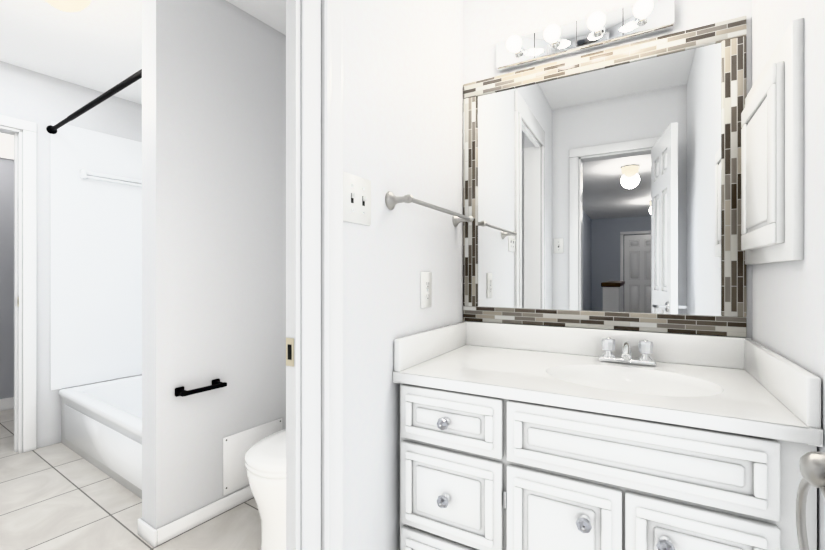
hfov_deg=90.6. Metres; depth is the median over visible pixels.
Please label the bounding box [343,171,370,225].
switch plate
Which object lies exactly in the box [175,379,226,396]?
toilet paper holder
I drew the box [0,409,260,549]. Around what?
floor
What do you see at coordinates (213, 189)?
wall
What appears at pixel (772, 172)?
medicine cabinet
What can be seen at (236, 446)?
access panel
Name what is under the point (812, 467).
towel ring
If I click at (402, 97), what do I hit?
wall
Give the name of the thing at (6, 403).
baseboard
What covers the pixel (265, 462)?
toilet
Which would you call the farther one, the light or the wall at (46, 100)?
the wall at (46, 100)
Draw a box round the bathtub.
[59,375,141,498]
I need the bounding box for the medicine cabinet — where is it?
[741,18,803,264]
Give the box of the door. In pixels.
[286,0,300,549]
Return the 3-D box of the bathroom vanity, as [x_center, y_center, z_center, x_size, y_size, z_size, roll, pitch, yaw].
[0.450,0.656,1.144,0.890,0.948,0.578,0,0,29]
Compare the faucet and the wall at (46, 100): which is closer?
the faucet
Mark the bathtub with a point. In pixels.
(101, 426)
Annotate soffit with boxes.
[0,133,13,159]
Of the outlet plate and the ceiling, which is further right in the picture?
the outlet plate
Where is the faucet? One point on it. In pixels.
(607, 359)
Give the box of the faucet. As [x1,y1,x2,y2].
[598,337,656,366]
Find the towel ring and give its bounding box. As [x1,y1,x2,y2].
[796,452,824,549]
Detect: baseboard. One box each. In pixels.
[0,397,13,410]
[138,486,253,546]
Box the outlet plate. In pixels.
[421,272,431,307]
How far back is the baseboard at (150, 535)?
1.81 m
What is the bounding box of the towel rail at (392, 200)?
[385,191,473,226]
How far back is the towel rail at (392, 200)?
1.16 m
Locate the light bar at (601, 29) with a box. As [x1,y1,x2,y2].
[496,0,673,72]
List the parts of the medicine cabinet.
door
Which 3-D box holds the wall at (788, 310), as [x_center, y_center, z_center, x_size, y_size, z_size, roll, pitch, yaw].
[0.547,-0.095,0.276,0.120,2.450,2.005,0,0,29]
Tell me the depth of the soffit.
3.39 m
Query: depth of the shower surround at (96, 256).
2.91 m
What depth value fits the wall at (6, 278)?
3.42 m
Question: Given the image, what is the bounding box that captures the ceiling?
[0,0,285,103]
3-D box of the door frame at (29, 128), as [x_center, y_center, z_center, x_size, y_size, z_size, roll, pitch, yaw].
[-2.743,0.072,2.315,0.137,2.116,0.891,0,0,35]
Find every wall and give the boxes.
[0,61,141,451]
[0,158,13,398]
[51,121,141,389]
[142,0,285,528]
[343,0,462,549]
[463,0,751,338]
[752,0,824,549]
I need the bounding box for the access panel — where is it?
[223,418,281,495]
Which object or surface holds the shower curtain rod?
attached to the shower surround at (96, 256)
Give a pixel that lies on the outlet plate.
(426, 289)
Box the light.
[45,0,90,11]
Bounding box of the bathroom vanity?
[393,321,822,549]
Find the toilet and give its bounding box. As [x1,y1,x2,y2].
[245,429,285,549]
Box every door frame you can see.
[0,115,36,452]
[301,0,342,549]
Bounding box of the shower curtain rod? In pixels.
[46,69,141,133]
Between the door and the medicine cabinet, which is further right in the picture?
the medicine cabinet
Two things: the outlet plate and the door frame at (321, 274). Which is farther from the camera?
the outlet plate

